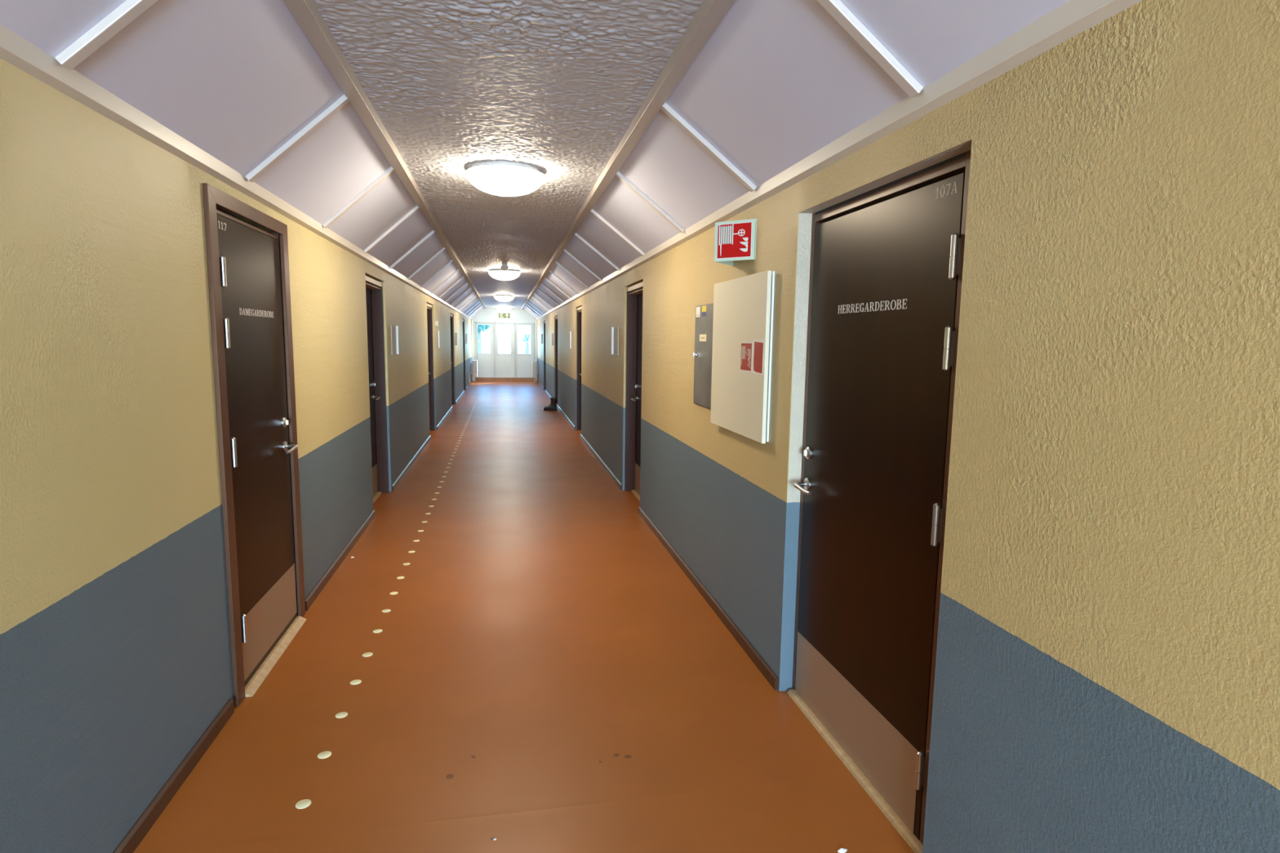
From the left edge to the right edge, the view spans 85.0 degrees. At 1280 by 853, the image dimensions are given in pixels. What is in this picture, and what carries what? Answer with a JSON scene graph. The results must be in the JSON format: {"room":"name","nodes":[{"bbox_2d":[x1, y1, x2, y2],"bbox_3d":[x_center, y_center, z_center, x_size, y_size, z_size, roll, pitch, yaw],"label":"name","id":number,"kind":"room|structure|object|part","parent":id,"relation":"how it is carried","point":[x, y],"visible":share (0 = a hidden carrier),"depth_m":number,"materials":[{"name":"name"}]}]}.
{"room":"corridor","nodes":[
{"label":"corridor","id":0,"kind":"room"},
{"bbox_2d":[0,57,471,852],"bbox_3d":[-3.184,-1.094,9.887,0.220,2.750,31.140,-1,7,-11],"label":"wall","id":1,"kind":"structure","parent":0,"point":[116,657],"depth_m":2.09,"materials":[{"name":"paint"}]},
{"bbox_2d":[0,23,471,319],"bbox_3d":[-3.060,-1.916,9.833,0.040,0.064,30.790,-1,7,-11],"label":"trim","id":2,"kind":"structure","parent":1,"relation":"attached to","point":[15,50],"depth_m":2.20,"materials":[{"name":"beige paint"}]},
{"bbox_2d":[202,182,306,706],"bbox_3d":[-1.832,0.060,3.282,0.240,2.122,1.015,-1,7,-11],"label":"door","id":3,"kind":"structure","parent":1,"relation":"in","point":[248,264],"depth_m":3.20,"materials":[{"name":"brown paint"}]},
{"bbox_3d":[-1.867,0.084,3.276,0.166,2.075,0.950,-1,7,-11],"label":"frame","id":4,"kind":"part","parent":3,"relation":"part of","materials":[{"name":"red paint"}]},
{"bbox_3d":[-1.796,0.925,3.409,0.002,0.275,0.791,-1,7,-11],"label":"kick plate","id":5,"kind":"part","parent":3,"relation":"part of","materials":[{"name":"beige"}]},
{"bbox_3d":[-1.805,0.109,3.595,0.070,0.052,0.149,-1,7,-11],"label":"handle","id":6,"kind":"part","parent":3,"relation":"part of","materials":[{"name":"silver metal"}]},
{"bbox_2d":[112,379,472,852],"bbox_3d":[-3.080,0.243,10.041,0.016,0.060,30.670,-1,7,-11],"label":"baseboard","id":7,"kind":"structure","parent":1,"relation":"attached to","point":[131,842],"depth_m":2.57,"materials":[{"name":"paint"}]},
{"bbox_2d":[365,275,389,503],"bbox_3d":[-2.500,-0.312,6.398,0.180,2.075,0.990,-1,7,-11],"label":"door","id":8,"kind":"structure","parent":1,"relation":"in","point":[374,288],"depth_m":6.80,"materials":[{"name":"paint"}]},
{"bbox_3d":[-2.521,0.561,6.499,0.002,0.282,0.870,-1,7,-11],"label":"kick plate","id":9,"kind":"part","parent":8,"relation":"part of","materials":[{"name":"beige"}]},
{"bbox_3d":[-2.539,-0.280,6.729,0.070,0.052,0.149,-1,7,-11],"label":"handle","id":10,"kind":"part","parent":8,"relation":"part of","materials":[{"name":"silver metal"}]},
{"bbox_3d":[-2.501,-0.312,6.398,0.178,2.075,0.990,-1,7,-11],"label":"frame","id":11,"kind":"part","parent":8,"relation":"part of","materials":[{"name":"paint"}]},
{"bbox_2d":[390,324,399,355],"bbox_3d":[-2.547,-0.897,7.257,0.027,0.300,0.334,-1,7,-11],"label":"holder","id":12,"kind":"object","parent":1,"relation":"attached to","point":[393,329],"visible":1,"depth_m":7.31,"materials":[{"name":"beige"}]},
{"bbox_2d":[426,303,435,431],"bbox_3d":[-3.409,-0.903,11.058,0.180,2.075,1.020,-1,7,-11],"label":"door","id":13,"kind":"structure","parent":1,"relation":"in","point":[429,317],"depth_m":11.52,"materials":[{"name":"paint"}]},
{"bbox_2d":[435,330,439,348],"bbox_3d":[-3.471,-1.496,11.991,0.027,0.300,0.334,-1,7,-11],"label":"holder","id":14,"kind":"object","parent":1,"relation":"attached to","point":[437,331],"visible":1,"depth_m":11.99,"materials":[{"name":"beige"}]},
{"bbox_2d":[449,313,454,404],"bbox_3d":[-4.308,-1.487,15.665,0.180,2.075,1.080,-1,7,-11],"label":"door","id":15,"kind":"structure","parent":1,"relation":"in","point":[451,315],"depth_m":16.16,"materials":[{"name":"paint"}]},
{"bbox_2d":[454,332,457,345],"bbox_3d":[-4.381,-2.087,16.656,0.027,0.300,0.334,-1,7,-11],"label":"holder","id":16,"kind":"object","parent":1,"relation":"attached to","point":[455,333],"visible":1,"depth_m":16.70,"materials":[{"name":"beige"}]},
{"bbox_2d":[462,320,465,390],"bbox_3d":[-5.198,-2.065,20.223,0.180,2.075,1.040,-1,7,-11],"label":"door","id":17,"kind":"structure","parent":1,"relation":"in","point":[463,320],"depth_m":20.69,"materials":[{"name":"paint"}]},
{"bbox_2d":[461,297,477,311],"bbox_3d":[-4.504,-3.230,18.498,0.450,0.402,0.042,-1,7,-11],"label":"trim","id":18,"kind":"structure","parent":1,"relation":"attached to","point":[476,298],"depth_m":18.48,"materials":[{"name":"beige paint"}]},
{"bbox_2d":[471,320,473,381],"bbox_3d":[-5.902,-2.666,24.640,0.046,2.160,0.046,-1,7,-11],"label":"pipe","id":19,"kind":"object","parent":1,"relation":"attached to","point":[472,320],"visible":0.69,"depth_m":24.61,"materials":[{"name":"white metal"}]},
{"bbox_2d":[0,0,484,318],"bbox_3d":[-2.884,-2.167,9.810,0.570,0.451,31.140,-1,7,-11],"label":"ceiling","id":20,"kind":"structure","parent":0,"point":[237,80],"depth_m":2.52,"materials":[{"name":"white paint"}]},
{"bbox_2d":[54,0,158,70],"bbox_3d":[-1.242,-1.111,1.784,0.450,0.402,0.042,-1,7,-11],"label":"trim","id":21,"kind":"structure","parent":20,"relation":"attached to","point":[128,11],"depth_m":1.76,"materials":[{"name":"beige paint"}]},
{"bbox_2d":[244,94,350,182],"bbox_3d":[-1.493,-1.274,3.070,0.450,0.402,0.042,-1,7,-11],"label":"trim","id":22,"kind":"structure","parent":20,"relation":"attached to","point":[343,100],"depth_m":3.06,"materials":[{"name":"beige paint"}]},
{"bbox_2d":[322,165,395,227],"bbox_3d":[-1.744,-1.437,4.355,0.450,0.402,0.042,-1,7,-11],"label":"trim","id":23,"kind":"structure","parent":20,"relation":"attached to","point":[390,170],"depth_m":4.34,"materials":[{"name":"beige paint"}]},
{"bbox_2d":[364,205,419,253],"bbox_3d":[-1.995,-1.600,5.641,0.450,0.402,0.042,-1,7,-11],"label":"trim","id":24,"kind":"structure","parent":20,"relation":"attached to","point":[415,209],"depth_m":5.62,"materials":[{"name":"beige paint"}]},
{"bbox_2d":[390,230,435,268],"bbox_3d":[-2.246,-1.763,6.927,0.450,0.402,0.042,-1,7,-11],"label":"trim","id":25,"kind":"structure","parent":20,"relation":"attached to","point":[433,232],"depth_m":6.91,"materials":[{"name":"beige paint"}]},
{"bbox_2d":[408,247,445,279],"bbox_3d":[-2.497,-1.926,8.212,0.450,0.402,0.042,-1,7,-11],"label":"trim","id":26,"kind":"structure","parent":20,"relation":"attached to","point":[443,248],"depth_m":8.20,"materials":[{"name":"beige paint"}]},
{"bbox_2d":[421,259,453,287],"bbox_3d":[-2.748,-2.089,9.498,0.450,0.402,0.042,-1,7,-11],"label":"trim","id":27,"kind":"structure","parent":20,"relation":"attached to","point":[451,260],"depth_m":9.48,"materials":[{"name":"beige paint"}]},
{"bbox_2d":[431,268,459,293],"bbox_3d":[-2.998,-2.252,10.784,0.450,0.402,0.042,-1,7,-11],"label":"trim","id":28,"kind":"structure","parent":20,"relation":"attached to","point":[458,269],"depth_m":10.77,"materials":[{"name":"beige paint"}]},
{"bbox_2d":[438,275,464,297],"bbox_3d":[-3.249,-2.415,12.069,0.450,0.402,0.042,-1,7,-11],"label":"trim","id":29,"kind":"structure","parent":20,"relation":"attached to","point":[460,279],"depth_m":12.05,"materials":[{"name":"beige paint"}]},
{"bbox_2d":[444,282,467,302],"bbox_3d":[-3.500,-2.578,13.355,0.450,0.402,0.042,-1,7,-11],"label":"trim","id":30,"kind":"structure","parent":20,"relation":"attached to","point":[463,286],"depth_m":13.33,"materials":[{"name":"beige paint"}]},
{"bbox_2d":[450,287,471,305],"bbox_3d":[-3.751,-2.741,14.641,0.450,0.402,0.042,-1,7,-11],"label":"trim","id":31,"kind":"structure","parent":20,"relation":"attached to","point":[469,287],"depth_m":14.62,"materials":[{"name":"beige paint"}]},
{"bbox_2d":[454,291,473,307],"bbox_3d":[-4.002,-2.904,15.926,0.450,0.402,0.042,-1,7,-11],"label":"trim","id":32,"kind":"structure","parent":20,"relation":"attached to","point":[472,291],"depth_m":15.91,"materials":[{"name":"beige paint"}]},
{"bbox_2d":[457,294,475,310],"bbox_3d":[-4.253,-3.067,17.212,0.450,0.402,0.042,-1,7,-11],"label":"trim","id":33,"kind":"structure","parent":20,"relation":"attached to","point":[474,295],"depth_m":17.19,"materials":[{"name":"beige paint"}]},
{"bbox_2d":[471,307,537,381],"bbox_3d":[-4.885,-3.011,25.221,2.355,2.770,0.150,-1,7,-11],"label":"wall","id":34,"kind":"structure","parent":0,"point":[488,314],"depth_m":25.01,"materials":[{"name":"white paint"}]},
{"bbox_2d":[473,320,535,323],"bbox_3d":[-4.829,-3.752,25.051,2.197,0.045,0.020,-1,7,-11],"label":"trim","id":35,"kind":"structure","parent":34,"relation":"attached to","point":[473,321],"depth_m":25.01,"materials":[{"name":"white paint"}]},
{"bbox_2d":[498,312,510,318],"bbox_3d":[-4.856,-3.968,25.017,0.415,0.190,0.023,-1,7,-11],"label":"exit sign","id":36,"kind":"object","parent":34,"relation":"attached to","point":[501,315],"visible":1,"depth_m":25.01,"materials":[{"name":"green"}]},
{"bbox_2d":[475,321,535,377],"bbox_3d":[-4.851,-2.764,25.214,2.109,1.983,0.137,-1,7,-11],"label":"door","id":37,"kind":"structure","parent":34,"relation":"in","point":[494,364],"depth_m":25.23,"materials":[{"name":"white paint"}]},
{"bbox_2d":[475,377,536,381],"bbox_3d":[-4.855,-1.707,25.293,2.157,0.125,0.047,-1,7,-11],"label":"baseboard","id":38,"kind":"structure","parent":34,"relation":"attached to","point":[477,379],"depth_m":25.26,"materials":[{"name":"brown paint"}]},
{"bbox_2d":[313,0,703,308],"bbox_3d":[-1.935,-2.325,9.975,1.248,0.016,31.140,-1,7,-11],"label":"ceiling","id":39,"kind":"structure","parent":0,"point":[554,87],"depth_m":3.03,"materials":[{"name":"grey paint"}]},
{"bbox_2d":[283,0,486,309],"bbox_3d":[-2.575,-2.305,9.878,0.085,0.060,30.790,-1,7,-11],"label":"trim","id":40,"kind":"structure","parent":39,"relation":"attached to","point":[308,15],"depth_m":3.02,"materials":[{"name":"beige paint"}]},
{"bbox_2d":[496,306,511,311],"bbox_3d":[-4.630,-4.005,23.795,0.490,0.160,0.490,-1,7,-11],"label":"ceiling lamp","id":41,"kind":"object","parent":39,"relation":"attached to","point":[501,308],"visible":0.99,"depth_m":23.62,"materials":[{"name":"white glass"}]},
{"bbox_2d":[493,294,514,301],"bbox_3d":[-3.385,-3.196,17.415,0.490,0.160,0.490,-1,7,-11],"label":"ceiling lamp","id":42,"kind":"object","parent":39,"relation":"attached to","point":[499,297],"visible":0.98,"depth_m":17.24,"materials":[{"name":"white glass"}]},
{"bbox_2d":[488,268,519,279],"bbox_3d":[-2.131,-2.381,10.987,0.490,0.160,0.490,-1,7,-11],"label":"ceiling lamp","id":43,"kind":"object","parent":39,"relation":"attached to","point":[497,273],"visible":0.99,"depth_m":10.82,"materials":[{"name":"white glass"}]},
{"bbox_2d":[500,263,508,270],"bbox_3d":[-1.940,-2.286,10.009,0.110,0.098,0.110,-1,7,-11],"label":"smoke detector","id":44,"kind":"object","parent":39,"relation":"attached to","point":[504,267],"visible":1,"depth_m":9.97,"materials":[{"name":"white plastic"}]},
{"bbox_2d":[466,160,544,196],"bbox_3d":[-0.850,-1.548,4.422,0.490,0.160,0.490,-1,7,-11],"label":"ceiling lamp","id":45,"kind":"object","parent":39,"relation":"attached to","point":[500,178],"visible":1,"depth_m":4.26,"materials":[{"name":"white glass"}]},
{"bbox_2d":[520,0,734,310],"bbox_3d":[-1.306,-2.319,10.124,0.085,0.060,30.790,-1,7,-11],"label":"trim","id":46,"kind":"structure","parent":39,"relation":"attached to","point":[709,14],"depth_m":2.97,"materials":[{"name":"beige paint"}]},
{"bbox_2d":[133,381,914,852],"bbox_3d":[-1.960,0.317,10.305,2.815,0.120,31.140,-1,7,-11],"label":"floor","id":47,"kind":"structure","parent":0,"point":[542,674],"depth_m":2.96,"materials":[{"name":"orange laminate"}]},
{"bbox_2d":[295,799,311,808],"bbox_3d":[-1.121,1.256,2.327,0.048,0.003,0.048,-1,7,-11],"label":"floor marker","id":48,"kind":"object","parent":47,"relation":"on","point":[304,803],"visible":1,"depth_m":2.32,"materials":[{"name":"beige plastic"}]},
{"bbox_2d":[317,751,331,759],"bbox_3d":[-1.174,1.222,2.601,0.048,0.003,0.048,-1,7,-11],"label":"floor marker","id":49,"kind":"object","parent":47,"relation":"on","point":[325,754],"visible":1,"depth_m":2.60,"materials":[{"name":"beige plastic"}]},
{"bbox_2d":[335,711,347,718],"bbox_3d":[-1.228,1.187,2.876,0.048,0.003,0.048,-1,7,-11],"label":"floor marker","id":50,"kind":"object","parent":47,"relation":"on","point":[343,714],"visible":1,"depth_m":2.87,"materials":[{"name":"beige plastic"}]},
{"bbox_2d":[350,679,361,684],"bbox_3d":[-1.281,1.152,3.150,0.048,0.003,0.048,-1,7,-11],"label":"floor marker","id":51,"kind":"object","parent":47,"relation":"on","point":[354,682],"visible":1,"depth_m":3.15,"materials":[{"name":"beige plastic"}]},
{"bbox_2d":[362,652,373,657],"bbox_3d":[-1.335,1.117,3.425,0.048,0.003,0.048,-1,7,-11],"label":"floor marker","id":52,"kind":"object","parent":47,"relation":"on","point":[367,654],"visible":1,"depth_m":3.42,"materials":[{"name":"beige plastic"}]},
{"bbox_2d":[373,629,382,633],"bbox_3d":[-1.389,1.083,3.699,0.048,0.003,0.048,-1,7,-11],"label":"floor marker","id":53,"kind":"object","parent":47,"relation":"on","point":[376,631],"visible":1,"depth_m":3.69,"materials":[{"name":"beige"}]},
{"bbox_2d":[382,608,391,612],"bbox_3d":[-1.442,1.048,3.974,0.048,0.003,0.048,-1,7,-11],"label":"floor marker","id":54,"kind":"object","parent":47,"relation":"on","point":[385,610],"visible":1,"depth_m":3.97,"materials":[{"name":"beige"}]},
{"bbox_2d":[389,591,398,595],"bbox_3d":[-1.496,1.013,4.248,0.048,0.003,0.048,-1,7,-11],"label":"floor marker","id":55,"kind":"object","parent":47,"relation":"on","point":[392,593],"visible":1,"depth_m":4.25,"materials":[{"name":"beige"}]},
{"bbox_2d":[471,360,477,377],"bbox_3d":[-5.748,-1.912,24.222,0.215,0.772,0.659,-1,7,-11],"label":"radiator","id":56,"kind":"object","parent":47,"relation":"on","point":[474,364],"visible":1,"depth_m":23.97,"materials":[{"name":"white metal"}]},
{"bbox_3d":[-5.718,-2.010,24.251,0.144,0.560,0.590,-1,7,-11],"label":"panel","id":57,"kind":"part","parent":56,"relation":"part of","materials":[{"name":"white metal"}]},
{"bbox_2d":[531,360,538,377],"bbox_3d":[-3.690,-1.934,24.621,0.215,0.772,0.659,-1,7,-11],"label":"radiator","id":58,"kind":"object","parent":47,"relation":"on","point":[535,366],"visible":1,"depth_m":24.36,"materials":[{"name":"white metal"}]},
{"bbox_3d":[-3.730,-2.031,24.636,0.144,0.560,0.590,-1,7,-11],"label":"panel","id":59,"kind":"part","parent":58,"relation":"part of","materials":[{"name":"white metal"}]},
{"bbox_2d":[543,397,556,410],"bbox_3d":[-1.948,-0.484,15.168,0.284,0.272,0.104,0,7,-8],"label":"boot","id":60,"kind":"object","parent":47,"relation":"on","point":[553,406],"visible":1,"depth_m":15.14,"materials":[{"name":"black rubber"}]},
{"bbox_2d":[837,848,847,852],"bbox_3d":[0.622,1.300,2.146,0.032,0.008,0.018,-4,8,-33],"label":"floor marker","id":61,"kind":"object","parent":47,"relation":"on","point":[841,850],"visible":1,"depth_m":2.14,"materials":[{"name":"white plastic"}]},
{"bbox_2d":[524,0,1069,318],"bbox_3d":[-0.979,-2.202,10.177,0.595,0.419,31.140,-1,7,-11],"label":"ceiling","id":62,"kind":"structure","parent":0,"point":[775,82],"depth_m":2.49,"materials":[{"name":"white paint"}]},
{"bbox_2d":[534,292,554,308],"bbox_3d":[-2.200,-2.910,16.051,0.473,0.372,0.042,-1,7,-11],"label":"trim","id":63,"kind":"structure","parent":62,"relation":"attached to","point":[535,292],"depth_m":16.04,"materials":[{"name":"beige paint"}]},
{"bbox_2d":[537,288,559,305],"bbox_3d":[-1.949,-2.747,14.766,0.473,0.372,0.042,-1,7,-11],"label":"trim","id":64,"kind":"structure","parent":62,"relation":"attached to","point":[537,288],"depth_m":14.75,"materials":[{"name":"beige paint"}]},
{"bbox_2d":[541,283,564,302],"bbox_3d":[-1.698,-2.584,13.480,0.473,0.372,0.042,-1,7,-11],"label":"trim","id":65,"kind":"structure","parent":62,"relation":"attached to","point":[557,296],"depth_m":13.47,"materials":[{"name":"beige paint"}]},
{"bbox_2d":[544,277,570,298],"bbox_3d":[-1.447,-2.421,12.194,0.473,0.372,0.042,-1,7,-11],"label":"trim","id":66,"kind":"structure","parent":62,"relation":"attached to","point":[548,281],"depth_m":12.18,"materials":[{"name":"beige paint"}]},
{"bbox_2d":[549,270,578,294],"bbox_3d":[-1.196,-2.258,10.909,0.473,0.372,0.042,-1,7,-11],"label":"trim","id":67,"kind":"structure","parent":62,"relation":"attached to","point":[550,271],"depth_m":10.89,"materials":[{"name":"beige paint"}]},
{"bbox_2d":[555,261,588,288],"bbox_3d":[-0.946,-2.095,9.623,0.473,0.372,0.042,-1,7,-11],"label":"trim","id":68,"kind":"structure","parent":62,"relation":"attached to","point":[556,262],"depth_m":9.61,"materials":[{"name":"beige paint"}]},
{"bbox_2d":[563,248,601,280],"bbox_3d":[-0.695,-1.932,8.337,0.473,0.372,0.042,-1,7,-11],"label":"trim","id":69,"kind":"structure","parent":62,"relation":"attached to","point":[564,250],"depth_m":8.32,"materials":[{"name":"beige paint"}]},
{"bbox_2d":[573,232,619,271],"bbox_3d":[-0.444,-1.769,7.052,0.473,0.372,0.042,-1,7,-11],"label":"trim","id":70,"kind":"structure","parent":62,"relation":"attached to","point":[578,236],"depth_m":7.04,"materials":[{"name":"beige paint"}]},
{"bbox_2d":[590,208,644,256],"bbox_3d":[-0.193,-1.606,5.766,0.473,0.372,0.042,-1,7,-11],"label":"trim","id":71,"kind":"structure","parent":62,"relation":"attached to","point":[593,211],"depth_m":5.75,"materials":[{"name":"beige paint"}]},
{"bbox_2d":[537,0,1279,852],"bbox_3d":[-0.696,-1.120,10.369,0.220,2.750,31.140,-1,7,-11],"label":"wall","id":72,"kind":"structure","parent":0,"point":[1107,672],"depth_m":1.48,"materials":[{"name":"paint"}]},
{"bbox_2d":[535,320,537,382],"bbox_3d":[-3.718,-2.688,25.064,0.046,2.160,0.046,-1,7,-11],"label":"pipe","id":73,"kind":"object","parent":72,"relation":"attached to","point":[535,321],"visible":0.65,"depth_m":25.03,"materials":[{"name":"white metal"}]},
{"bbox_2d":[532,295,551,310],"bbox_3d":[-2.451,-3.074,17.337,0.473,0.372,0.042,-1,7,-11],"label":"trim","id":74,"kind":"structure","parent":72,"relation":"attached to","point":[532,295],"depth_m":17.32,"materials":[{"name":"beige paint"}]},
{"bbox_2d":[544,320,545,389],"bbox_3d":[-2.725,-2.101,20.788,0.180,2.075,0.950,-1,7,-11],"label":"door","id":75,"kind":"structure","parent":72,"relation":"in","point":[544,321],"depth_m":21.19,"materials":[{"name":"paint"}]},
{"bbox_2d":[551,333,553,345],"bbox_3d":[-2.140,-2.134,17.118,0.027,0.300,0.334,-1,7,-11],"label":"holder","id":76,"kind":"object","parent":72,"relation":"attached to","point":[552,333],"visible":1,"depth_m":17.19,"materials":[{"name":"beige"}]},
{"bbox_2d":[555,315,557,403],"bbox_3d":[-1.843,-1.528,16.264,0.180,2.075,1.000,-1,7,-11],"label":"door","id":77,"kind":"structure","parent":72,"relation":"in","point":[556,317],"depth_m":16.69,"materials":[{"name":"paint"}]},
{"bbox_2d":[569,331,573,348],"bbox_3d":[-1.203,-1.525,12.316,0.027,0.300,0.334,-1,7,-11],"label":"holder","id":78,"kind":"object","parent":72,"relation":"attached to","point":[571,332],"visible":1,"depth_m":12.43,"materials":[{"name":"beige"}]},
{"bbox_2d":[576,306,581,430],"bbox_3d":[-0.898,-0.914,11.424,0.180,2.075,0.920,-1,7,-11],"label":"door","id":79,"kind":"structure","parent":72,"relation":"in","point":[579,309],"depth_m":11.82,"materials":[{"name":"paint"}]},
{"bbox_2d":[611,326,618,355],"bbox_3d":[-0.268,-0.923,7.524,0.027,0.300,0.334,-1,7,-11],"label":"holder","id":80,"kind":"object","parent":72,"relation":"attached to","point":[615,331],"visible":1,"depth_m":7.57,"materials":[{"name":"beige"}]},
{"bbox_2d":[624,281,643,501],"bbox_3d":[0.030,-0.311,6.666,0.180,2.075,0.950,-1,7,-11],"label":"door","id":81,"kind":"structure","parent":72,"relation":"in","point":[634,293],"depth_m":7.03,"materials":[{"name":"paint"}]},
{"bbox_3d":[0.031,-0.311,6.666,0.178,2.075,0.950,-1,7,-11],"label":"frame","id":82,"kind":"part","parent":81,"relation":"part of","materials":[{"name":"paint"}]},
{"bbox_3d":[-0.053,-0.276,6.968,0.070,0.052,0.149,-1,7,-11],"label":"handle","id":83,"kind":"part","parent":81,"relation":"part of","materials":[{"name":"silver metal"}]},
{"bbox_3d":[0.029,0.562,6.771,0.002,0.282,0.830,-1,7,-11],"label":"kick plate","id":84,"kind":"part","parent":81,"relation":"part of","materials":[{"name":"beige"}]},
{"bbox_2d":[615,171,684,232],"bbox_3d":[0.058,-1.443,4.480,0.473,0.372,0.042,-1,7,-11],"label":"trim","id":85,"kind":"structure","parent":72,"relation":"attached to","point":[619,175],"depth_m":4.47,"materials":[{"name":"beige paint"}]},
{"bbox_2d":[537,379,778,690],"bbox_3d":[-0.823,0.220,10.478,0.016,0.060,30.670,-1,7,-11],"label":"baseboard","id":86,"kind":"structure","parent":72,"relation":"attached to","point":[769,674],"depth_m":4.20,"materials":[{"name":"paint"}]},
{"bbox_2d":[693,302,713,408],"bbox_3d":[0.383,-0.420,4.172,0.034,0.613,0.485,-1,7,-11],"label":"electrical panel","id":87,"kind":"object","parent":72,"relation":"attached to","point":[702,354],"visible":0.76,"depth_m":4.20,"materials":[{"name":"grey metal"}]},
{"bbox_2d":[660,102,756,191],"bbox_3d":[0.309,-1.280,3.195,0.473,0.372,0.042,-1,7,-11],"label":"trim","id":88,"kind":"structure","parent":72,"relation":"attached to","point":[665,108],"depth_m":3.18,"materials":[{"name":"beige paint"}]},
{"bbox_2d":[714,217,756,266],"bbox_3d":[0.447,-0.920,3.500,0.155,0.191,0.351,-1,7,-11],"label":"sign","id":89,"kind":"object","parent":72,"relation":"attached to","point":[734,240],"visible":1,"depth_m":3.42,"materials":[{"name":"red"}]},
{"bbox_3d":[0.460,-0.909,3.418,0.182,0.160,0.001,6,9,34],"label":"red panel","id":90,"kind":"part","parent":89,"relation":"part of","materials":[{"name":"red plastic"}]},
{"bbox_2d":[710,270,774,443],"bbox_3d":[0.502,-0.356,3.532,0.045,0.774,0.813,-1,7,-11],"label":"cabinet","id":91,"kind":"object","parent":72,"relation":"attached to","point":[744,306],"visible":1,"depth_m":3.41,"materials":[{"name":"white metal"}]},
{"bbox_2d":[536,0,1142,319],"bbox_3d":[-0.807,-1.970,10.265,0.040,0.067,30.790,-1,7,-11],"label":"trim","id":92,"kind":"structure","parent":72,"relation":"attached to","point":[1072,18],"depth_m":1.93,"materials":[{"name":"beige paint"}]},
{"bbox_2d":[816,0,923,97],"bbox_3d":[0.560,-1.117,1.909,0.473,0.372,0.042,-1,7,-11],"label":"trim","id":93,"kind":"structure","parent":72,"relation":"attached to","point":[837,9],"depth_m":1.92,"materials":[{"name":"beige paint"}]},
{"bbox_2d":[786,149,971,852],"bbox_3d":[0.818,0.220,2.477,0.178,2.075,1.090,-1,7,-11],"label":"door","id":94,"kind":"structure","parent":72,"relation":"in","point":[886,263],"depth_m":2.37,"materials":[{"name":"brown paint"}]},
{"bbox_3d":[0.682,0.249,2.892,0.070,0.052,0.149,-1,7,-11],"label":"handle","id":95,"kind":"part","parent":94,"relation":"part of","materials":[{"name":"silver metal"}]},
{"bbox_3d":[0.777,1.090,2.631,0.002,0.274,0.916,-1,7,-11],"label":"kick plate","id":96,"kind":"part","parent":94,"relation":"part of","materials":[{"name":"beige"}]},
{"label":"outside","id":97,"kind":"structure","parent":0,"visible":0},
{"bbox_2d":[481,347,530,353],"bbox_3d":[-15.606,-8.499,80.068,120.000,0.060,76.000,-1,7,-11],"label":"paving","id":98,"kind":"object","parent":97,"point":[484,350],"depth_m":89.53,"materials":[{"name":"white"}]},
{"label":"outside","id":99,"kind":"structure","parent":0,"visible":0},
{"bbox_3d":[-13.891,-7.255,71.289,120.000,0.200,94.060,-1,7,-11],"label":"ground","id":100,"kind":"structure","parent":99,"visible":0},
{"bbox_2d":[477,324,489,353],"bbox_3d":[-11.222,-6.586,48.281,2.135,4.199,2.130,-1,7,-11],"label":"tree","id":101,"kind":"object","parent":100,"relation":"on","point":[480,327],"visible":0.06,"depth_m":48.26,"materials":[{"name":"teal plant"}]},
{"bbox_2d":[477,340,530,353],"bbox_3d":[-6.854,-3.543,35.175,12.000,1.520,0.060,-1,7,-11],"label":"railing","id":102,"kind":"object","parent":100,"relation":"on","point":[477,340],"visible":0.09,"depth_m":35.07,"materials":[{"name":"white metal"}]},
{"bbox_3d":[-6.849,-3.875,35.134,12.000,0.850,0.060,-1,7,-11],"label":"rail","id":103,"kind":"part","parent":102,"relation":"part of","materials":[{"name":"white metal"}]},
{"bbox_2d":[523,333,530,353],"bbox_3d":[-10.503,-7.563,64.755,0.846,2.122,0.823,-1,7,-11],"label":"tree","id":104,"kind":"object","parent":100,"relation":"on","point":[527,348],"visible":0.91,"depth_m":64.68,"materials":[{"name":"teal plant"}]}
]}

